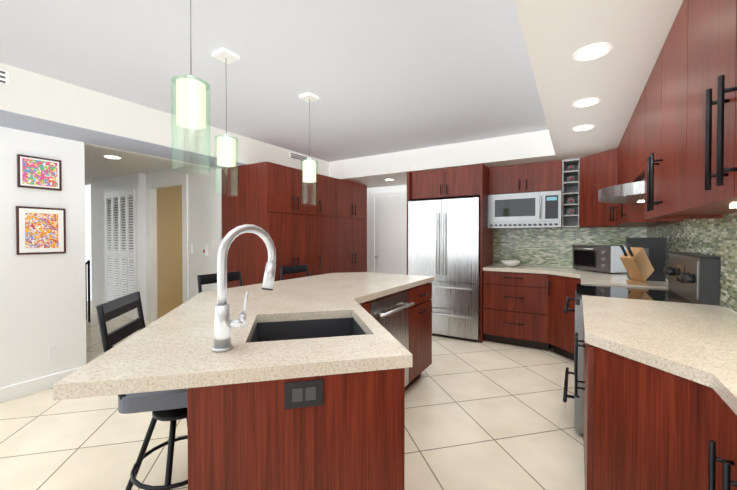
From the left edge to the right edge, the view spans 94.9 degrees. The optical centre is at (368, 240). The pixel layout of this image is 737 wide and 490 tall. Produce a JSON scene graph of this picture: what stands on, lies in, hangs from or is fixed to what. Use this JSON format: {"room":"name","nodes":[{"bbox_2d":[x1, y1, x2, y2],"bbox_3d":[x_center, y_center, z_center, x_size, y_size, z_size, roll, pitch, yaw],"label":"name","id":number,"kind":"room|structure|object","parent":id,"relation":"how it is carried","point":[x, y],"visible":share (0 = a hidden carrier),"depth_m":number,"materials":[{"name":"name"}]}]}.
{"room":"kitchen","nodes":[
{"label":"kitchen","id":0,"kind":"room"},
{"bbox_2d":[0,126,221,387],"bbox_3d":[-2.818,-0.040,2.904,0.100,2.620,8.650,0,1,32],"label":"wall","id":1,"kind":"structure","parent":0,"point":[42,303],"depth_m":2.88,"materials":[{"name":"white paint"}]},
{"bbox_2d":[16,154,61,190],"bbox_3d":[-2.771,-0.572,2.854,0.022,0.265,0.275,0,1,32],"label":"picture frame","id":2,"kind":"object","parent":1,"relation":"attached to","point":[34,172],"visible":1,"depth_m":2.84,"materials":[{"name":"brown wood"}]},
{"bbox_2d":[0,367,80,402],"bbox_3d":[-3.829,1.235,1.174,0.014,0.110,4.620,0,1,32],"label":"baseboard","id":3,"kind":"structure","parent":1,"relation":"attached to","point":[10,392],"depth_m":2.82,"materials":[{"name":"white"}]},
{"bbox_2d":[15,206,65,254],"bbox_3d":[-2.767,-0.087,2.865,0.022,0.395,0.310,0,1,32],"label":"picture frame","id":4,"kind":"object","parent":1,"relation":"attached to","point":[40,230],"visible":1,"depth_m":2.85,"materials":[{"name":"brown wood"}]},
{"bbox_2d":[49,345,60,359],"bbox_3d":[-2.734,0.972,2.948,0.006,0.115,0.075,0,1,32],"label":"outlet","id":5,"kind":"object","parent":1,"relation":"attached to","point":[54,352],"visible":1,"depth_m":2.94,"materials":[{"name":"white plastic"}]},
{"bbox_2d":[91,173,145,319],"bbox_3d":[-4.287,0.028,5.711,1.749,2.420,0.158,0,1,32],"label":"wall","id":6,"kind":"structure","parent":0,"point":[118,230],"depth_m":5.52,"materials":[{"name":"white paint"}]},
{"bbox_2d":[84,144,190,184],"bbox_3d":[-4.304,-1.113,4.909,4.550,0.120,1.520,0,1,32],"label":"ceiling","id":7,"kind":"structure","parent":0,"point":[98,166],"depth_m":4.64,"materials":[{"name":"white paint"}]},
{"bbox_2d":[103,155,121,158],"bbox_3d":[-3.182,-1.043,4.205,0.196,0.008,0.196,0,1,32],"label":"recessed light","id":8,"kind":"object","parent":7,"relation":"in","point":[111,156],"visible":0.98,"depth_m":4.21,"materials":[{"name":"white"}]},
{"bbox_2d":[0,63,328,175],"bbox_3d":[-1.958,-1.137,3.712,0.500,0.444,6.350,0,1,32],"label":"ceiling","id":9,"kind":"structure","parent":0,"point":[36,103],"depth_m":2.90,"materials":[{"name":"white paint"}]},
{"bbox_2d":[0,69,8,85],"bbox_3d":[-2.652,-1.123,2.101,0.010,0.095,0.580,0,1,32],"label":"ceiling vent","id":10,"kind":"object","parent":9,"relation":"in","point":[3,77],"visible":1,"depth_m":2.33,"materials":[{"name":"white metal"}]},
{"bbox_2d":[290,152,306,160],"bbox_3d":[-0.989,-1.187,4.793,0.010,0.070,0.350,0,1,32],"label":"ceiling vent","id":11,"kind":"object","parent":9,"relation":"in","point":[297,156],"visible":0.79,"depth_m":4.77,"materials":[{"name":"white metal"}]},
{"bbox_2d":[145,165,215,321],"bbox_3d":[-2.714,0.038,4.880,1.800,2.420,0.120,0,1,32],"label":"wall","id":12,"kind":"structure","parent":0,"point":[180,219],"depth_m":4.95,"materials":[{"name":"white paint"}]},
{"bbox_2d":[203,240,213,255],"bbox_3d":[-2.107,0.098,4.437,0.200,0.210,0.034,0,1,32],"label":"light switch","id":13,"kind":"object","parent":12,"relation":"attached to","point":[205,247],"visible":0.94,"depth_m":4.45,"materials":[{"name":"white plastic"}]},
{"bbox_2d":[0,0,547,161],"bbox_3d":[-0.677,-1.283,2.301,3.160,0.120,5.300,0,1,32],"label":"ceiling","id":14,"kind":"structure","parent":0,"point":[377,77],"depth_m":2.32,"materials":[{"name":"white paint"}]},
{"bbox_2d":[171,0,209,174],"bbox_3d":[-0.747,-0.753,1.423,0.145,0.920,0.145,0,1,32],"label":"pendant light","id":15,"kind":"object","parent":14,"relation":"hanging from","point":[191,104],"visible":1,"depth_m":1.39,"materials":[{"name":"white glass"}]},
{"bbox_2d":[212,47,239,195],"bbox_3d":[-0.932,-0.762,2.218,0.145,0.920,0.145,0,1,32],"label":"pendant light","id":16,"kind":"object","parent":14,"relation":"hanging from","point":[226,151],"visible":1,"depth_m":2.18,"materials":[{"name":"white glass"}]},
{"bbox_2d":[299,92,318,204],"bbox_3d":[-0.503,-0.770,2.875,0.145,0.920,0.145,0,1,32],"label":"pendant light","id":17,"kind":"object","parent":14,"relation":"hanging from","point":[309,170],"visible":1,"depth_m":2.84,"materials":[{"name":"white glass"}]},
{"bbox_2d":[0,300,584,489],"bbox_3d":[-2.688,1.294,2.986,9.350,0.050,8.900,0,1,32],"label":"floor","id":18,"kind":"structure","parent":0,"point":[486,415],"depth_m":2.26,"materials":[{"name":"tile"}]},
{"bbox_2d":[85,260,90,321],"bbox_3d":[-4.518,0.767,5.386,0.631,0.950,0.032,1,1,40],"label":"railing","id":19,"kind":"object","parent":18,"relation":"on","point":[87,263],"visible":0.44,"depth_m":5.18,"materials":[{"name":"black metal"}]},
{"bbox_2d":[96,291,187,489],"bbox_3d":[-0.986,0.778,1.685,0.592,1.012,0.592,0,1,32],"label":"stool","id":20,"kind":"object","parent":18,"relation":"on","point":[168,405],"visible":0.52,"depth_m":1.53,"materials":[{"name":"grey metal"}]},
{"bbox_2d":[197,271,241,292],"bbox_3d":[-0.991,0.767,2.636,0.544,1.012,0.544,0,1,32],"label":"stool","id":21,"kind":"object","parent":18,"relation":"on","point":[204,279],"visible":0.06,"depth_m":2.70,"materials":[{"name":"grey metal"}]},
{"bbox_2d":[222,161,366,287],"bbox_3d":[-0.932,0.160,5.007,0.883,2.172,2.152,0,1,32],"label":"pantry","id":22,"kind":"object","parent":18,"relation":"on","point":[325,232],"visible":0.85,"depth_m":4.26,"materials":[{"name":"brown wood"}]},
{"bbox_2d":[280,264,308,279],"bbox_3d":[-0.544,0.759,3.359,0.544,1.012,0.544,0,1,32],"label":"stool","id":23,"kind":"object","parent":18,"relation":"on","point":[293,269],"visible":0.12,"depth_m":3.47,"materials":[{"name":"grey"}]},
{"bbox_2d":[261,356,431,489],"bbox_3d":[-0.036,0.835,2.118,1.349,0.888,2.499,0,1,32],"label":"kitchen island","id":24,"kind":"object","parent":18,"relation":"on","point":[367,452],"depth_m":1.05,"materials":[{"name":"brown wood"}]},
{"bbox_2d":[53,272,433,489],"bbox_3d":[-0.231,0.369,2.120,1.730,0.040,2.750,0,1,32],"label":"island countertop","id":25,"kind":"structure","parent":24,"relation":"on","point":[253,410],"depth_m":1.01,"materials":[{"name":"beige stone"}]},
{"bbox_2d":[205,224,280,351],"bbox_3d":[-0.420,0.150,1.194,0.093,0.420,0.256,0,1,32],"label":"faucet","id":26,"kind":"object","parent":25,"relation":"on","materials":[{"name":"silver metal"}]},
{"bbox_2d":[237,308,396,355],"bbox_3d":[-0.258,0.502,1.470,0.685,0.234,0.684,0,1,32],"label":"sink","id":27,"kind":"object","parent":25,"relation":"in","point":[307,331],"depth_m":1.65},
{"bbox_2d":[408,197,479,339],"bbox_3d":[1.103,0.355,4.640,0.940,1.790,0.731,0,1,32],"label":"fridge","id":28,"kind":"object","parent":18,"relation":"on","point":[444,242],"visible":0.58,"depth_m":4.32,"materials":[{"name":"silver metal"}]},
{"bbox_2d":[407,163,492,342],"bbox_3d":[1.130,0.147,4.693,1.018,2.206,0.642,0,1,32],"label":"surround","id":29,"kind":"object","parent":18,"relation":"on","point":[461,182],"visible":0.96,"depth_m":4.38,"materials":[{"name":"brown wood"}]},
{"bbox_2d":[483,280,542,349],"bbox_3d":[1.879,0.811,4.256,0.716,0.888,0.612,0,1,32],"label":"base cabinet","id":30,"kind":"object","parent":18,"relation":"on","point":[523,305],"depth_m":4.01,"materials":[{"name":"brown wood"}]},
{"bbox_2d":[483,264,667,288],"bbox_3d":[2.023,0.352,3.593,1.652,0.040,1.562,0,1,32],"label":"countertop","id":31,"kind":"structure","parent":30,"relation":"on","point":[519,274],"depth_m":3.77,"materials":[{"name":"beige stone"}]},
{"bbox_2d":[501,260,519,266],"bbox_3d":[1.815,0.286,4.317,0.230,0.073,0.230,0,1,32],"label":"bowl","id":32,"kind":"object","parent":31,"relation":"on","point":[511,263],"visible":0.98,"depth_m":4.25,"materials":[{"name":"white ceramic"}]},
{"bbox_2d":[572,245,626,273],"bbox_3d":[2.528,0.188,3.671,0.370,0.282,0.470,0,1,-13],"label":"toaster oven","id":33,"kind":"object","parent":31,"relation":"on","point":[602,258],"visible":0.92,"depth_m":3.54,"materials":[{"name":"silver metal"}]},
{"bbox_2d":[620,243,653,284],"bbox_3d":[2.144,0.178,2.703,0.240,0.325,0.275,0,1,32],"label":"knife block","id":34,"kind":"object","parent":31,"relation":"on","point":[637,265],"visible":1,"depth_m":2.67,"materials":[{"name":"brown wood"}]},
{"bbox_2d":[626,237,666,281],"bbox_3d":[2.443,0.153,2.987,0.245,0.368,0.250,0,1,32],"label":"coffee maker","id":35,"kind":"object","parent":31,"relation":"on","point":[655,250],"visible":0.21,"depth_m":2.86,"materials":[{"name":"black plastic"}]},
{"bbox_2d":[543,284,576,359],"bbox_3d":[2.079,0.823,3.594,0.338,0.878,0.338,0,1,32],"label":"base cabinet","id":36,"kind":"object","parent":18,"relation":"on","point":[558,326],"depth_m":3.67,"materials":[{"name":"brown wood"}]},
{"bbox_2d":[579,299,582,389],"bbox_3d":[1.387,0.841,1.583,0.634,0.888,1.008,0,1,32],"label":"base cabinet","id":37,"kind":"object","parent":18,"relation":"on","point":[582,299],"depth_m":1.79,"materials":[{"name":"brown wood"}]},
{"bbox_2d":[583,359,590,489],"bbox_3d":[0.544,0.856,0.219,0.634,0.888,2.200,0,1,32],"label":"base cabinet","id":38,"kind":"object","parent":18,"relation":"on","point":[586,426],"depth_m":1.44,"materials":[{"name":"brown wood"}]},
{"bbox_2d":[583,295,736,489],"bbox_3d":[0.801,0.386,0.647,0.634,0.040,3.208,0,1,32],"label":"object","id":39,"kind":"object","parent":38,"relation":"on","point":[662,375],"depth_m":1.13,"materials":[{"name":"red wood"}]},
{"bbox_2d":[563,251,719,433],"bbox_3d":[1.801,0.678,2.367,0.740,1.197,0.760,0,1,32],"label":"range","id":40,"kind":"object","parent":18,"relation":"on","point":[694,278],"visible":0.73,"depth_m":2.19,"materials":[{"name":"silver metal"}]},
{"bbox_2d":[367,185,406,274],"bbox_3d":[0.233,-0.075,5.985,2.050,2.620,0.400,0,1,32],"label":"door","id":41,"kind":"structure","parent":0,"point":[387,229],"depth_m":6.02,"materials":[{"name":"white paint"}]},
{"bbox_2d":[329,130,556,187],"bbox_3d":[0.992,-1.169,5.004,3.160,0.410,1.050,0,1,32],"label":"ceiling soffit","id":42,"kind":"structure","parent":0,"point":[373,171],"depth_m":4.38,"materials":[{"name":"white paint"}]},
{"bbox_2d":[514,0,682,160],"bbox_3d":[1.216,-1.129,1.515,0.890,0.410,5.950,0,1,32],"label":"ceiling","id":43,"kind":"structure","parent":0,"point":[557,34],"depth_m":1.74,"materials":[{"name":"white paint"}]},
{"bbox_2d":[572,124,594,130],"bbox_3d":[1.778,-0.937,2.798,0.166,0.008,0.166,0,1,32],"label":"recessed light","id":44,"kind":"object","parent":43,"relation":"in","point":[583,127],"visible":1,"depth_m":2.78,"materials":[{"name":"white"}]},
{"bbox_2d":[572,97,601,107],"bbox_3d":[1.466,-0.931,2.274,0.166,0.008,0.166,0,1,32],"label":"recessed light","id":45,"kind":"object","parent":43,"relation":"in","point":[587,102],"visible":1,"depth_m":2.26,"materials":[{"name":"white"}]},
{"bbox_2d":[573,42,612,60],"bbox_3d":[1.096,-0.924,1.656,0.166,0.008,0.166,0,1,32],"label":"recessed light","id":46,"kind":"object","parent":43,"relation":"in","point":[593,51],"visible":1,"depth_m":1.64,"materials":[{"name":"white"}]},
{"bbox_2d":[665,279,736,313],"bbox_3d":[1.059,-0.011,0.332,0.100,2.620,8.350,0,1,32],"label":"wall","id":47,"kind":"structure","parent":0,"point":[722,306],"depth_m":1.79,"materials":[{"name":"white paint"}]},
{"bbox_2d":[493,227,644,266],"bbox_3d":[2.436,-0.073,4.263,1.650,0.784,0.011,0,1,32],"label":"backsplash","id":48,"kind":"structure","parent":47,"relation":"attached to","point":[554,246],"depth_m":4.33,"materials":[{"name":"tile"}]},
{"bbox_2d":[598,178,644,203],"bbox_3d":[1.891,-0.352,2.300,0.542,0.136,0.750,0,1,32],"label":"range hood","id":49,"kind":"object","parent":47,"relation":"attached to","point":[630,193],"visible":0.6,"depth_m":2.22,"materials":[{"name":"silver metal"}]},
{"bbox_2d":[588,225,655,227],"bbox_3d":[2.703,-0.552,3.707,0.646,0.786,0.654,0,1,32],"label":"upper cabinet","id":50,"kind":"object","parent":47,"relation":"attached to","point":[589,226],"depth_m":3.71,"materials":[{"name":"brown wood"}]},
{"bbox_2d":[628,116,639,182],"bbox_3d":[2.080,-0.678,2.402,0.334,0.506,0.378,0,1,32],"label":"upper cabinet","id":51,"kind":"object","parent":47,"relation":"attached to","point":[630,122],"depth_m":2.56,"materials":[{"name":"brown wood"}]},
{"bbox_2d":[632,90,643,181],"bbox_3d":[1.881,-0.674,2.080,0.334,0.506,0.378,0,1,32],"label":"upper cabinet","id":52,"kind":"object","parent":47,"relation":"attached to","point":[638,114],"depth_m":2.26,"materials":[{"name":"brown wood"}]},
{"bbox_2d":[616,143,661,225],"bbox_3d":[2.545,-0.546,3.156,0.334,0.786,0.441,0,1,32],"label":"upper cabinet","id":53,"kind":"object","parent":47,"relation":"attached to","point":[618,149],"depth_m":3.28,"materials":[{"name":"brown wood"}]},
{"bbox_2d":[620,125,683,223],"bbox_3d":[2.305,-0.542,2.768,0.334,0.786,0.471,0,1,32],"label":"upper cabinet","id":54,"kind":"object","parent":47,"relation":"attached to","point":[629,213],"depth_m":2.75,"materials":[{"name":"brown wood"}]},
{"bbox_2d":[640,9,736,219],"bbox_3d":[1.541,-0.530,1.531,0.334,0.781,0.908,0,1,32],"label":"upper cabinet","id":55,"kind":"object","parent":47,"relation":"attached to","point":[677,149],"depth_m":1.58,"materials":[{"name":"brown wood"}]},
{"bbox_2d":[645,212,736,311],"bbox_3d":[1.694,-0.042,1.467,0.011,0.784,5.549,0,1,32],"label":"backsplash","id":56,"kind":"structure","parent":47,"relation":"attached to","point":[718,236],"depth_m":1.94,"materials":[{"name":"tile"}]},
{"bbox_2d":[680,0,736,207],"bbox_3d":[1.066,-0.522,0.762,0.334,0.781,0.900,0,1,32],"label":"upper cabinet","id":57,"kind":"object","parent":47,"relation":"attached to","point":[708,28],"depth_m":1.02,"materials":[{"name":"brown wood"}]},
{"bbox_3d":[2.036,-0.059,4.576,2.700,2.620,0.100,0,1,32],"label":"wall","id":58,"kind":"structure","parent":0,"visible":0},
{"bbox_2d":[488,160,561,194],"bbox_3d":[1.999,-0.774,4.323,0.826,0.356,0.342,0,1,32],"label":"upper cabinet","id":59,"kind":"object","parent":58,"relation":"attached to","point":[543,176],"depth_m":4.16,"materials":[{"name":"brown wood"}]},
{"bbox_2d":[487,190,561,228],"bbox_3d":[1.974,-0.378,4.287,0.826,0.425,0.435,0,1,32],"label":"microwave","id":60,"kind":"object","parent":59,"relation":"attached to","point":[528,210],"visible":0.98,"depth_m":4.12,"materials":[{"name":"silver metal"}]},
{"bbox_2d":[562,158,579,227],"bbox_3d":[2.435,-0.556,4.067,0.180,0.786,0.322,0,1,32],"label":"wine rack","id":61,"kind":"object","parent":58,"relation":"attached to","point":[570,193],"visible":1,"depth_m":4.04,"materials":[{"name":"grey"}]},
{"bbox_2d":[579,149,616,227],"bbox_3d":[2.475,-0.552,3.650,0.340,0.777,0.341,0,1,32],"label":"upper cabinet","id":62,"kind":"object","parent":58,"relation":"attached to","point":[598,171],"depth_m":3.66,"materials":[{"name":"brown wood"}]}
]}

